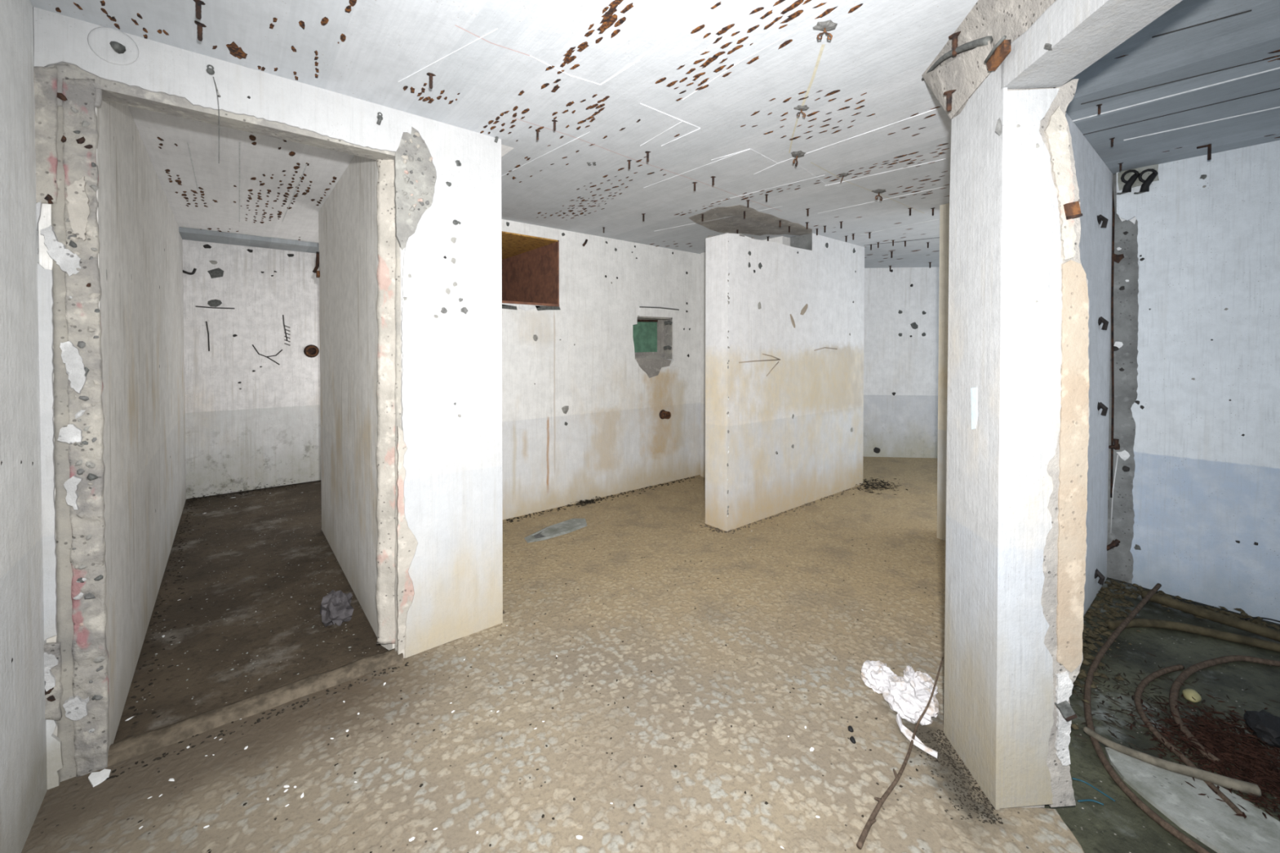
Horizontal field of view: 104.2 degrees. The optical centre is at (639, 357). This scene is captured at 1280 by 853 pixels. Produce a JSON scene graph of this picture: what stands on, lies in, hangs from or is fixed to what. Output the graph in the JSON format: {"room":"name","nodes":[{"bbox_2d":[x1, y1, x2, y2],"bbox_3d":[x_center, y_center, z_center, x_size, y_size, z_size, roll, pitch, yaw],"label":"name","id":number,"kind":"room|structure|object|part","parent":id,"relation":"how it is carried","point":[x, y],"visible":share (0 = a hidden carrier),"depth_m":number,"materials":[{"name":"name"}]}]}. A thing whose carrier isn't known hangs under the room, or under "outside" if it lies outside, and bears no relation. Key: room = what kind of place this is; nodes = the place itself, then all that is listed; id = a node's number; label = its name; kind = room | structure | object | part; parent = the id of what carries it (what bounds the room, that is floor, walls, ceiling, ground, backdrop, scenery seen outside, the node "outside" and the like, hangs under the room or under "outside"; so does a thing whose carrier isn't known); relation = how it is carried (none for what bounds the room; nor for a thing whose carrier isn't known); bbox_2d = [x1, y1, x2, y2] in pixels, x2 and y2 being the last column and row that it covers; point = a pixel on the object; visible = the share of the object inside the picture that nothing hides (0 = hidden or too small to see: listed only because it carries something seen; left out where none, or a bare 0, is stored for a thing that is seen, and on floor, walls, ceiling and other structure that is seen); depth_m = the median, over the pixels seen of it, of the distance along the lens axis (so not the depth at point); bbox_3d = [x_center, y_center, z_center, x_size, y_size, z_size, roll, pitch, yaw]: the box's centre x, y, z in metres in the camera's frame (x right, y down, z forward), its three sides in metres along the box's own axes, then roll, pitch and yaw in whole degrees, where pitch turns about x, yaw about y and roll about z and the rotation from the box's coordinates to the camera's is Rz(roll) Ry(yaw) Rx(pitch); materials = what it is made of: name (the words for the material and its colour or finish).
{"room":"underground chamber","nodes":[
{"label":"underground chamber","id":0,"kind":"room"},
{"bbox_2d":[0,0,47,852],"bbox_3d":[-0.526,0.183,-0.236,0.124,2.642,5.100,-1,1,-39],"label":"wall","id":1,"kind":"structure","parent":0,"point":[23,727],"depth_m":1.51,"materials":[{"name":"paint"}]},
{"bbox_2d":[33,66,186,782],"bbox_3d":[-3.352,0.112,3.307,0.275,2.780,4.239,-1,1,-39],"label":"wall","id":2,"kind":"structure","parent":0,"point":[111,241],"depth_m":1.83,"materials":[{"name":"paint"}]},
{"bbox_2d":[182,239,320,498],"bbox_3d":[-3.610,0.050,5.888,2.900,2.720,0.220,-1,1,-39],"label":"wall","id":3,"kind":"structure","parent":0,"point":[252,409],"depth_m":5.30,"materials":[{"name":"paint"}]},
{"bbox_2d":[182,267,196,275],"bbox_3d":[-4.520,-0.863,4.954,0.165,0.077,0.041,0,1,-27],"label":"wall hook","id":4,"kind":"object","parent":3,"relation":"attached to","point":[194,269],"visible":0.57,"depth_m":4.97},
{"bbox_2d":[303,344,319,357],"bbox_3d":[-3.720,-0.071,5.641,0.151,0.151,0.060,-1,1,-39],"label":"pipe stub","id":5,"kind":"object","parent":3,"relation":"attached to","point":[310,351],"visible":1,"depth_m":5.64,"materials":[{"name":"metal"}]},
{"bbox_2d":[33,6,502,790],"bbox_3d":[-1.472,0.160,2.206,1.764,2.690,0.127,-1,1,-39],"label":"wall","id":6,"kind":"structure","parent":0,"point":[452,464],"depth_m":2.47,"materials":[{"name":"concrete"}]},
{"bbox_2d":[87,26,138,65],"bbox_3d":[-1.867,-1.110,1.764,0.132,0.132,0.044,-1,1,-39],"label":"outlet","id":7,"kind":"object","parent":6,"relation":"attached to","point":[113,46],"visible":1,"depth_m":1.77,"materials":[{"name":"paint"}]},
{"bbox_2d":[206,64,214,75],"bbox_3d":[-1.671,-1.120,1.937,0.026,0.037,0.009,-1,1,-39],"label":"clip","id":8,"kind":"object","parent":6,"relation":"attached to","point":[211,71],"visible":1,"depth_m":1.94,"materials":[{"name":"grey metal"}]},
{"bbox_3d":[-1.671,-1.114,1.937,0.026,0.025,0.009,-1,1,-39],"label":"plate","id":9,"kind":"part","parent":8,"relation":"part of","materials":[{"name":"grey metal"}]},
{"bbox_2d":[213,76,219,163],"bbox_3d":[-1.654,-0.926,1.944,0.018,0.333,0.003,-1,1,-39],"label":"hanging wire","id":10,"kind":"object","parent":8,"relation":"hanging from","point":[213,77],"visible":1,"depth_m":1.95,"materials":[{"name":"grey metal"}]},
{"bbox_2d":[107,648,404,766],"bbox_3d":[-1.567,1.460,2.133,1.003,0.056,0.138,-1,1,-38],"label":"threshold","id":11,"kind":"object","parent":6,"relation":"attached to","point":[138,744],"depth_m":2.05,"materials":[{"name":"concrete"}]},
{"bbox_2d":[376,111,382,124],"bbox_3d":[-1.208,-1.110,2.311,0.030,0.062,0.021,-1,1,-39],"label":"clip","id":12,"kind":"object","parent":6,"relation":"attached to","point":[380,117],"visible":1,"depth_m":2.31,"materials":[{"name":"grey metal"}]},
{"bbox_2d":[453,219,460,225],"bbox_3d":[-0.936,-0.690,2.545,0.040,0.028,0.013,-1,1,-39],"label":"clip","id":13,"kind":"object","parent":6,"relation":"attached to","point":[455,222],"visible":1,"depth_m":2.54,"materials":[{"name":"grey metal"}]},
{"bbox_2d":[128,106,513,253],"bbox_3d":[-2.906,-1.256,4.027,1.850,0.195,4.660,-1,1,-39],"label":"ceiling","id":14,"kind":"structure","parent":0,"point":[263,191],"depth_m":3.35,"materials":[{"name":"paint"}]},
{"bbox_2d":[318,127,468,658],"bbox_3d":[-1.718,0.128,3.410,0.596,2.643,2.313,-1,1,-39],"label":"wall","id":15,"kind":"structure","parent":0,"point":[366,222],"depth_m":2.67,"materials":[{"name":"paint"}]},
{"bbox_2d":[312,251,319,277],"bbox_3d":[-2.657,-0.764,4.086,0.054,0.211,0.064,-1,1,-39],"label":"bracket","id":16,"kind":"object","parent":15,"relation":"attached to","point":[317,264],"visible":1,"depth_m":4.09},
{"bbox_3d":[-2.648,-0.684,4.092,0.020,0.050,0.060,-1,1,-39],"label":"plate","id":17,"kind":"part","parent":16,"relation":"part of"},
{"bbox_2d":[501,218,700,519],"bbox_3d":[-0.548,0.100,5.185,3.464,2.642,0.477,-1,1,-39],"label":"wall","id":18,"kind":"structure","parent":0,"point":[581,420],"depth_m":5.03,"materials":[{"name":"paint"}]},
{"bbox_2d":[502,231,559,306],"bbox_3d":[-1.510,-0.799,4.980,0.808,0.627,1.371,-1,1,-39],"label":"wall opening","id":19,"kind":"structure","parent":18,"relation":"attached to","point":[530,264],"depth_m":5.00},
{"bbox_3d":[-1.512,-1.106,4.977,0.807,0.013,1.365,-1,1,-39],"label":"lining plate","id":20,"kind":"part","parent":19,"relation":"part of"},
{"bbox_3d":[-1.510,-0.496,4.984,0.807,0.022,1.371,-1,1,-39],"label":"lining plate","id":21,"kind":"part","parent":19,"relation":"part of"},
{"bbox_2d":[582,239,587,246],"bbox_3d":[-0.537,-1.125,4.883,0.062,0.076,0.031,-1,1,-39],"label":"clip","id":22,"kind":"object","parent":18,"relation":"attached to","point":[586,240],"visible":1,"depth_m":4.88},
{"bbox_2d":[632,319,662,355],"bbox_3d":[0.056,-0.222,5.565,0.466,0.412,0.040,-1,1,-39],"label":"board","id":23,"kind":"object","parent":18,"relation":"attached to","point":[646,334],"visible":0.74,"depth_m":5.58,"materials":[{"name":"green paint"}]},
{"bbox_3d":[0.041,-0.407,5.547,0.423,0.039,0.020,-1,1,-39],"label":"rail","id":24,"kind":"part","parent":23,"relation":"part of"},
{"bbox_3d":[0.238,-0.212,5.537,0.616,0.664,0.020,-1,1,-39],"label":"niche frame","id":25,"kind":"part","parent":18,"relation":"part of","materials":[{"name":"paint"}]},
{"bbox_2d":[659,409,671,418],"bbox_3d":[0.281,0.640,5.549,0.109,0.109,0.100,-1,1,-39],"label":"pipe stub","id":26,"kind":"object","parent":18,"relation":"attached to","point":[663,414],"visible":1,"depth_m":5.53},
{"bbox_2d":[663,345,671,350],"bbox_3d":[0.311,-0.109,5.612,0.094,0.050,0.050,0,1,2],"label":"niche hinge","id":27,"kind":"object","parent":18,"relation":"attached to","point":[668,347],"visible":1,"depth_m":5.60,"materials":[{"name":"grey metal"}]},
{"bbox_2d":[664,320,672,324],"bbox_3d":[0.319,-0.390,5.614,0.094,0.050,0.050,0,1,2],"label":"niche hinge","id":28,"kind":"object","parent":18,"relation":"attached to","point":[666,322],"visible":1,"depth_m":5.60,"materials":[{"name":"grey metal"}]},
{"bbox_2d":[21,456,1279,852],"bbox_3d":[1.688,1.500,4.583,9.600,0.140,9.700,-1,1,-39],"label":"floor","id":29,"kind":"structure","parent":0,"point":[700,805],"depth_m":2.13,"materials":[{"name":"concrete"}]},
{"bbox_2d":[88,768,111,786],"bbox_3d":[-1.894,1.470,1.742,0.055,0.005,0.083,-1,1,-39],"label":"flake","id":30,"kind":"object","parent":29,"relation":"on","point":[95,779],"visible":1,"depth_m":1.74,"materials":[{"name":"paint"}]},
{"bbox_2d":[128,480,297,724],"bbox_3d":[-2.969,1.412,3.764,0.936,0.085,3.927,-1,1,-39],"label":"debris","id":31,"kind":"object","parent":29,"relation":"on","point":[217,495],"visible":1,"depth_m":3.13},
{"bbox_2d":[136,492,354,702],"bbox_3d":[-2.892,1.454,3.715,0.883,0.003,3.807,-1,1,-39],"label":"debris","id":32,"kind":"object","parent":29,"relation":"on","point":[270,492],"depth_m":2.90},
{"bbox_2d":[105,662,408,780],"bbox_3d":[-1.501,1.466,2.079,1.001,0.004,0.097,-1,1,-39],"label":"debris","id":33,"kind":"object","parent":29,"relation":"on","point":[406,664],"visible":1,"depth_m":2.00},
{"bbox_2d":[320,590,353,627],"bbox_3d":[-1.694,1.404,2.780,0.160,0.196,0.215,-1,1,-39],"label":"crumpled paper","id":34,"kind":"object","parent":29,"relation":"on","point":[335,607],"visible":0.99,"depth_m":2.73,"materials":[{"name":"paper"}]},
{"bbox_2d":[137,484,940,852],"bbox_3d":[0.085,1.454,2.910,4.584,0.004,3.656,-1,1,-39],"label":"debris","id":35,"kind":"object","parent":29,"relation":"on","point":[401,699],"depth_m":1.96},
{"bbox_2d":[524,518,586,542],"bbox_3d":[-0.691,1.430,4.146,0.639,0.011,0.266,-1,1,-39],"label":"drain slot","id":36,"kind":"object","parent":29,"relation":"on","point":[569,526],"visible":1,"depth_m":4.12,"materials":[{"name":"metal"}]},
{"bbox_2d":[576,835,582,839],"bbox_3d":[-0.187,1.476,1.532,0.023,0.001,0.012,0,1,13],"label":"flake","id":37,"kind":"object","parent":29,"relation":"on","point":[578,837],"visible":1,"depth_m":1.53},
{"bbox_2d":[565,496,612,506],"bbox_3d":[-0.518,1.408,4.902,0.513,0.035,0.184,-1,1,-39],"label":"heap","id":38,"kind":"object","parent":29,"relation":"on","point":[587,501],"visible":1,"depth_m":4.88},
{"bbox_2d":[506,476,696,522],"bbox_3d":[-0.241,1.419,5.085,2.385,0.007,0.168,-1,1,-39],"label":"debris","id":39,"kind":"object","parent":29,"relation":"on","point":[673,482],"visible":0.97,"depth_m":5.00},
{"bbox_2d":[699,523,727,533],"bbox_3d":[0.606,1.433,4.167,0.103,0.007,0.268,-1,1,-39],"label":"debris","id":40,"kind":"object","parent":29,"relation":"on","point":[705,526],"visible":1,"depth_m":4.16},
{"bbox_2d":[727,485,866,533],"bbox_3d":[1.642,1.423,4.798,2.313,0.007,0.126,-1,1,-39],"label":"debris","id":41,"kind":"object","parent":29,"relation":"on","point":[749,524],"visible":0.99,"depth_m":4.57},
{"bbox_2d":[848,725,853,732],"bbox_3d":[0.832,1.466,1.967,0.021,0.009,0.033,0,1,10],"label":"shell","id":42,"kind":"object","parent":29,"relation":"on","point":[850,727],"visible":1,"depth_m":1.96,"materials":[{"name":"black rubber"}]},
{"bbox_2d":[849,736,856,743],"bbox_3d":[0.817,1.466,1.913,0.021,0.009,0.036,0,1,11],"label":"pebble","id":43,"kind":"object","parent":29,"relation":"on","point":[852,740],"visible":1,"depth_m":1.91,"materials":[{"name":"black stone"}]},
{"bbox_2d":[853,477,907,494],"bbox_3d":[2.591,1.397,5.436,0.592,0.040,0.859,0,1,18],"label":"heap","id":44,"kind":"object","parent":29,"relation":"on","point":[866,482],"visible":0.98,"depth_m":5.45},
{"bbox_2d":[860,660,938,758],"bbox_3d":[1.080,1.427,2.092,0.304,0.145,0.502,0,1,30],"label":"crumpled bag","id":45,"kind":"object","parent":29,"relation":"on","point":[908,695],"visible":0.98,"depth_m":2.07,"materials":[{"name":"plastic"}]},
{"bbox_2d":[856,657,943,849],"bbox_3d":[0.985,1.389,1.832,0.034,0.159,0.949,1,1,45],"label":"branch","id":46,"kind":"object","parent":29,"relation":"on","point":[872,820],"visible":1,"depth_m":1.69,"materials":[{"name":"brown plant"}]},
{"bbox_2d":[898,728,1003,824],"bbox_3d":[1.073,1.472,1.776,0.206,0.002,0.398,0,1,5],"label":"debris","id":47,"kind":"object","parent":29,"relation":"on","point":[988,815],"visible":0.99,"depth_m":1.73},
{"bbox_2d":[1077,799,1103,805],"bbox_3d":[1.511,1.492,1.672,0.077,0.005,0.016,0,1,10],"label":"wire","id":48,"kind":"object","parent":29,"relation":"on","point":[1085,800],"visible":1,"depth_m":1.67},
{"bbox_2d":[1071,777,1115,801],"bbox_3d":[1.570,1.491,1.723,0.020,0.005,0.113,-1,1,-37],"label":"wire","id":49,"kind":"object","parent":29,"relation":"on","point":[1091,785],"visible":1,"depth_m":1.72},
{"bbox_2d":[1083,583,1210,852],"bbox_3d":[2.337,1.443,2.369,0.311,0.084,2.199,1,1,43],"label":"rod","id":50,"kind":"object","parent":29,"relation":"on","point":[1163,824],"visible":0.98,"depth_m":1.90,"materials":[{"name":"brown metal"}]},
{"bbox_2d":[1070,638,1279,809],"bbox_3d":[2.135,1.486,2.085,1.401,0.004,1.156,1,1,40],"label":"leaf litter","id":51,"kind":"object","parent":29,"relation":"on","point":[1103,668],"visible":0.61,"depth_m":2.11,"materials":[{"name":"plant"}]},
{"bbox_2d":[1071,579,1279,729],"bbox_3d":[2.716,1.450,2.174,1.942,0.073,1.297,-1,1,-39],"label":"debris","id":52,"kind":"object","parent":29,"relation":"on","point":[1114,585],"visible":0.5,"depth_m":2.79,"materials":[{"name":"brown wood"}]},
{"bbox_2d":[1244,617,1279,622],"bbox_3d":[3.445,1.449,2.743,0.166,0.019,0.036,0,1,25],"label":"wire","id":53,"kind":"object","parent":52,"relation":"on","point":[1252,617],"visible":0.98,"depth_m":2.75,"materials":[{"name":"rubber"}]},
{"bbox_2d":[1133,664,1247,817],"bbox_3d":[2.188,1.478,2.050,0.213,0.022,1.003,1,1,40],"label":"rod","id":54,"kind":"object","parent":29,"relation":"on","point":[1138,693],"visible":0.93,"depth_m":2.01,"materials":[{"name":"brown metal"}]},
{"bbox_2d":[1182,688,1201,702],"bbox_3d":[2.402,1.473,2.167,0.087,0.045,0.057,-1,1,-39],"label":"stone","id":55,"kind":"object","parent":29,"relation":"on","point":[1188,693],"visible":1,"depth_m":2.15,"materials":[{"name":"stone"}]},
{"bbox_2d":[1105,747,1279,852],"bbox_3d":[1.856,1.490,1.682,0.324,0.016,0.447,0,1,-16],"label":"board","id":56,"kind":"object","parent":29,"relation":"on","point":[1211,821],"visible":0.79,"depth_m":1.63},
{"bbox_2d":[1105,618,1279,652],"bbox_3d":[2.926,1.458,2.637,0.778,0.044,0.152,0,1,19],"label":"wet timber","id":57,"kind":"object","parent":29,"relation":"on","point":[1150,623],"visible":0.93,"depth_m":2.65,"materials":[{"name":"brown wood"}]},
{"bbox_2d":[1112,683,1279,819],"bbox_3d":[2.227,1.462,1.833,0.848,0.060,0.703,0,1,-13],"label":"leaf litter","id":58,"kind":"object","parent":29,"relation":"on","point":[1211,743],"visible":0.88,"depth_m":1.86,"materials":[{"name":"plant"}]},
{"bbox_2d":[1083,726,1261,797],"bbox_3d":[1.907,1.467,1.804,0.447,0.039,0.077,1,1,37],"label":"wooden stake","id":59,"kind":"object","parent":58,"relation":"on","point":[1244,787],"visible":1,"depth_m":1.76,"materials":[{"name":"brown wood"}]},
{"bbox_2d":[1141,589,1279,641],"bbox_3d":[3.183,1.437,2.759,0.068,0.061,0.585,0,1,-28],"label":"wet timber","id":60,"kind":"object","parent":29,"relation":"on","point":[1233,622],"visible":0.94,"depth_m":2.74,"materials":[{"name":"brown wood"}]},
{"bbox_2d":[1168,655,1279,763],"bbox_3d":[2.540,1.474,2.195,1.142,0.026,0.234,-1,1,-30],"label":"rod","id":61,"kind":"object","parent":29,"relation":"on","point":[1175,689],"visible":0.95,"depth_m":2.29,"materials":[{"name":"brown metal"}]},
{"bbox_2d":[1244,710,1279,748],"bbox_3d":[2.477,1.460,1.962,0.217,0.092,0.125,-1,1,-39],"label":"lump","id":62,"kind":"object","parent":29,"relation":"on","point":[1266,726],"visible":0.96,"depth_m":1.94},
{"bbox_2d":[29,0,1279,267],"bbox_3d":[1.584,-1.282,4.455,9.870,0.156,9.700,-1,1,-39],"label":"ceiling","id":63,"kind":"structure","parent":0,"point":[709,88],"depth_m":2.19,"materials":[{"name":"paint"}]},
{"bbox_2d":[193,0,204,19],"bbox_3d":[-1.446,-1.140,1.633,0.031,0.058,0.033,1,1,42],"label":"stud","id":64,"kind":"object","parent":63,"relation":"attached to","point":[198,3],"visible":1,"depth_m":1.63,"materials":[{"name":"metal"}]},
{"bbox_2d":[194,20,206,40],"bbox_3d":[-1.542,-1.142,1.747,0.033,0.058,0.031,-1,1,-45],"label":"stud","id":65,"kind":"object","parent":63,"relation":"attached to","point":[200,25],"visible":1,"depth_m":1.74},
{"bbox_2d":[426,72,435,88],"bbox_3d":[-0.869,-1.147,2.066,0.033,0.058,0.031,0,1,23],"label":"stud","id":66,"kind":"object","parent":63,"relation":"attached to","point":[430,74],"visible":1,"depth_m":2.06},
{"bbox_2d":[535,128,540,140],"bbox_3d":[-0.533,-1.159,2.596,0.028,0.049,0.026,0,1,-26],"label":"stud","id":67,"kind":"object","parent":63,"relation":"attached to","point":[536,131],"visible":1,"depth_m":2.59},
{"bbox_2d":[551,119,557,130],"bbox_3d":[-0.427,-1.157,2.482,0.028,0.049,0.026,0,1,22],"label":"stud","id":68,"kind":"object","parent":63,"relation":"attached to","point":[553,120],"visible":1,"depth_m":2.48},
{"bbox_2d":[586,161,595,165],"bbox_3d":[-0.296,-1.185,3.051,0.056,0.007,0.049,0,1,6],"label":"plug","id":69,"kind":"object","parent":63,"relation":"attached to","point":[593,162],"visible":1,"depth_m":3.04,"materials":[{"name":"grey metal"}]},
{"bbox_2d":[644,151,650,162],"bbox_3d":[0.044,-1.159,2.876,0.031,0.058,0.033,-1,1,-32],"label":"stud","id":70,"kind":"object","parent":63,"relation":"attached to","point":[646,152],"visible":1,"depth_m":2.87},
{"bbox_2d":[711,176,715,185],"bbox_3d":[0.482,-1.165,3.290,0.033,0.058,0.031,1,1,36],"label":"stud","id":71,"kind":"object","parent":63,"relation":"attached to","point":[712,177],"visible":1,"depth_m":3.28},
{"bbox_2d":[791,150,805,166],"bbox_3d":[0.926,-1.157,2.905,0.083,0.062,0.112,1,1,33],"label":"clip","id":72,"kind":"object","parent":63,"relation":"attached to","point":[800,153],"visible":1,"depth_m":2.89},
{"bbox_2d":[793,105,808,117],"bbox_3d":[0.764,-1.157,2.348,0.074,0.042,0.056,0,1,-16],"label":"clip","id":73,"kind":"object","parent":63,"relation":"attached to","point":[803,108],"visible":1,"depth_m":2.35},
{"bbox_2d":[805,208,809,216],"bbox_3d":[1.360,-1.175,4.038,0.032,0.061,0.034,0,1,7],"label":"stud","id":74,"kind":"object","parent":63,"relation":"attached to","point":[807,209],"visible":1,"depth_m":4.03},
{"bbox_2d":[813,19,837,39],"bbox_3d":[0.654,-1.145,1.754,0.084,0.047,0.062,0,1,-2],"label":"clip","id":75,"kind":"object","parent":63,"relation":"attached to","point":[828,25],"visible":1,"depth_m":1.75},
{"bbox_2d":[839,173,848,182],"bbox_3d":[1.335,-1.170,3.249,0.062,0.045,0.084,0,1,16],"label":"clip","id":76,"kind":"object","parent":63,"relation":"attached to","point":[842,175],"visible":1,"depth_m":3.24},
{"bbox_2d":[871,188,886,200],"bbox_3d":[1.724,-1.164,3.580,0.116,0.066,0.087,0,1,-28],"label":"clip","id":77,"kind":"object","parent":63,"relation":"attached to","point":[878,191],"visible":1,"depth_m":3.57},
{"bbox_2d":[1096,103,1102,114],"bbox_3d":[2.143,-1.157,2.324,0.025,0.044,0.023,0,1,11],"label":"stud","id":78,"kind":"object","parent":63,"relation":"attached to","point":[1100,104],"visible":1,"depth_m":2.32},
{"bbox_2d":[1109,137,1115,146],"bbox_3d":[2.553,-1.162,2.693,0.026,0.046,0.024,-1,1,-42],"label":"stud","id":79,"kind":"object","parent":63,"relation":"attached to","point":[1111,139],"visible":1,"depth_m":2.69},
{"bbox_2d":[1118,162,1123,170],"bbox_3d":[2.946,-1.167,3.052,0.024,0.046,0.026,1,1,43],"label":"stud","id":80,"kind":"object","parent":63,"relation":"attached to","point":[1121,163],"visible":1,"depth_m":3.05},
{"bbox_2d":[1196,143,1211,159],"bbox_3d":[3.152,-1.143,2.783,0.017,0.087,0.055,-1,1,-39],"label":"rod","id":81,"kind":"object","parent":63,"relation":"attached to","point":[1209,146],"visible":1,"depth_m":2.77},
{"bbox_3d":[3.151,-1.180,2.785,0.012,0.014,0.048,-1,1,-36],"label":"arm","id":82,"kind":"part","parent":81,"relation":"part of"},
{"bbox_2d":[700,235,790,477],"bbox_3d":[1.132,0.095,5.542,0.215,2.641,1.200,-1,1,-39],"label":"wall","id":83,"kind":"structure","parent":0,"point":[783,240],"depth_m":5.85,"materials":[{"name":"paint"}]},
{"bbox_2d":[705,231,864,531],"bbox_3d":[1.524,0.104,4.910,2.312,2.641,0.280,-1,1,-39],"label":"wall partition","id":84,"kind":"structure","parent":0,"point":[784,323],"depth_m":4.54,"materials":[{"name":"paint"}]},
{"bbox_2d":[862,266,939,457],"bbox_3d":[3.863,0.073,6.994,4.800,2.641,0.206,0,1,6],"label":"wall","id":85,"kind":"structure","parent":0,"point":[901,323],"depth_m":6.92,"materials":[{"name":"paint"}]},
{"bbox_2d":[937,203,949,540],"bbox_3d":[2.704,0.123,3.708,0.235,2.641,0.820,-1,1,-39],"label":"wall strip","id":86,"kind":"object","parent":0,"point":[944,208],"visible":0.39,"depth_m":3.92,"materials":[{"name":"paint"}]},
{"bbox_2d":[1065,112,1112,616],"bbox_3d":[2.155,0.140,2.609,2.220,2.641,0.170,-1,1,-39],"label":"wall","id":87,"kind":"structure","parent":0,"point":[1094,177],"depth_m":2.95,"materials":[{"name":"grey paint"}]},
{"bbox_2d":[983,35,1011,71],"bbox_3d":[1.126,-0.953,1.568,0.030,0.058,0.107,0,1,6],"label":"strap","id":88,"kind":"object","parent":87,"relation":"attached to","point":[1002,47],"visible":1,"depth_m":1.56,"materials":[{"name":"brown metal"}]},
{"bbox_2d":[943,61,1089,809],"bbox_3d":[1.300,0.154,1.753,0.300,2.641,0.332,0,1,6],"label":"pillar","id":89,"kind":"structure","parent":87,"relation":"attached to","point":[1018,411],"depth_m":1.60,"materials":[{"name":"paint"}]},
{"bbox_2d":[921,0,1182,119],"bbox_3d":[1.002,-0.993,0.249,0.404,0.311,3.713,0,1,6],"label":"beam","id":90,"kind":"structure","parent":87,"relation":"attached to","point":[1053,42],"depth_m":1.47,"materials":[{"name":"paint"}]},
{"bbox_2d":[942,89,955,111],"bbox_3d":[1.136,-0.941,1.831,0.037,0.070,0.039,0,1,10],"label":"bolt","id":91,"kind":"object","parent":90,"relation":"attached to","point":[948,93],"visible":1,"depth_m":1.82,"materials":[{"name":"metal"}]},
{"bbox_2d":[948,31,960,56],"bbox_3d":[1.127,-1.118,1.783,0.038,0.072,0.041,1,1,34],"label":"bolt","id":92,"kind":"object","parent":90,"relation":"attached to","point":[953,37],"visible":1,"depth_m":1.77,"materials":[{"name":"metal"}]},
{"bbox_2d":[1053,700,1077,721],"bbox_3d":[1.365,1.131,1.601,0.052,0.057,0.036,0,1,6],"label":"plate","id":93,"kind":"object","parent":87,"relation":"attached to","point":[1064,708],"visible":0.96,"depth_m":1.59,"materials":[{"name":"grey metal"}]},
{"bbox_2d":[1063,200,1082,219],"bbox_3d":[1.364,-0.464,1.576,0.045,0.055,0.036,0,1,6],"label":"plate","id":94,"kind":"object","parent":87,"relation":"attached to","point":[1072,210],"visible":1,"depth_m":1.56,"materials":[{"name":"metal"}]},
{"bbox_2d":[1094,568,1105,585],"bbox_3d":[2.775,1.328,3.006,0.092,0.084,0.050,-1,1,-39],"label":"iron lug","id":95,"kind":"object","parent":87,"relation":"attached to","point":[1097,574],"visible":0.97,"depth_m":3.00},
{"bbox_3d":[2.767,1.313,3.014,0.092,0.053,0.010,-1,1,-39],"label":"plate","id":96,"kind":"part","parent":95,"relation":"part of","materials":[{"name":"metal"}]},
{"bbox_2d":[1097,401,1107,416],"bbox_3d":[2.787,0.309,3.000,0.086,0.086,0.050,-1,1,-39],"label":"iron lug","id":97,"kind":"object","parent":87,"relation":"attached to","point":[1100,405],"visible":0.97,"depth_m":2.99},
{"bbox_3d":[2.780,0.295,3.009,0.086,0.056,0.010,-1,1,-39],"label":"plate","id":98,"kind":"part","parent":97,"relation":"part of","materials":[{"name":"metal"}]},
{"bbox_2d":[1097,214,1108,227],"bbox_3d":[2.725,-0.801,2.932,0.127,0.083,0.050,-1,1,-39],"label":"iron lug","id":99,"kind":"object","parent":87,"relation":"attached to","point":[1100,217],"visible":0.97,"depth_m":2.92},
{"bbox_3d":[2.718,-0.813,2.941,0.127,0.047,0.010,-1,1,-39],"label":"plate","id":100,"kind":"part","parent":99,"relation":"part of","materials":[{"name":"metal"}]},
{"bbox_2d":[1097,316,1108,329],"bbox_3d":[2.780,-0.204,2.987,0.107,0.083,0.050,-1,1,-39],"label":"iron lug","id":101,"kind":"object","parent":87,"relation":"attached to","point":[1101,320],"visible":0.97,"depth_m":2.97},
{"bbox_3d":[2.773,-0.215,2.995,0.107,0.052,0.010,-1,1,-39],"label":"plate","id":102,"kind":"part","parent":101,"relation":"part of","materials":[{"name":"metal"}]},
{"bbox_2d":[1106,140,1279,624],"bbox_3d":[4.001,0.139,2.231,0.188,2.656,3.160,-1,1,-39],"label":"wall","id":103,"kind":"structure","parent":0,"point":[1193,493],"depth_m":2.94,"materials":[{"name":"paint"}]},
{"bbox_2d":[1106,538,1119,551],"bbox_3d":[3.079,1.225,3.248,0.041,0.087,0.080,-1,1,-39],"label":"iron hook","id":104,"kind":"object","parent":103,"relation":"attached to","point":[1115,543],"visible":0.94,"depth_m":3.23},
{"bbox_2d":[1108,438,1119,449],"bbox_3d":[3.077,0.590,3.254,0.028,0.122,0.085,-1,1,-39],"label":"iron hook","id":105,"kind":"object","parent":103,"relation":"attached to","point":[1116,446],"visible":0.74,"depth_m":3.23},
{"bbox_2d":[1116,169,1139,194],"bbox_3d":[3.085,-1.112,3.148,0.054,0.144,0.105,-1,1,-39],"label":"insulator","id":106,"kind":"object","parent":103,"relation":"attached to","point":[1127,186],"visible":1,"depth_m":3.13,"materials":[{"name":"ceramic"}]},
{"bbox_3d":[3.093,-1.102,3.138,0.054,0.120,0.079,-1,1,-39],"label":"knob","id":107,"kind":"part","parent":106,"relation":"part of","materials":[{"name":"ceramic"}]},
{"bbox_2d":[1133,168,1158,194],"bbox_3d":[3.135,-1.095,3.087,0.054,0.144,0.105,-1,1,-39],"label":"insulator","id":108,"kind":"object","parent":103,"relation":"attached to","point":[1144,187],"visible":1,"depth_m":3.07,"materials":[{"name":"ceramic"}]},
{"bbox_3d":[3.143,-1.084,3.077,0.054,0.120,0.079,-1,1,-39],"label":"knob","id":109,"kind":"part","parent":108,"relation":"part of","materials":[{"name":"ceramic"}]}
]}

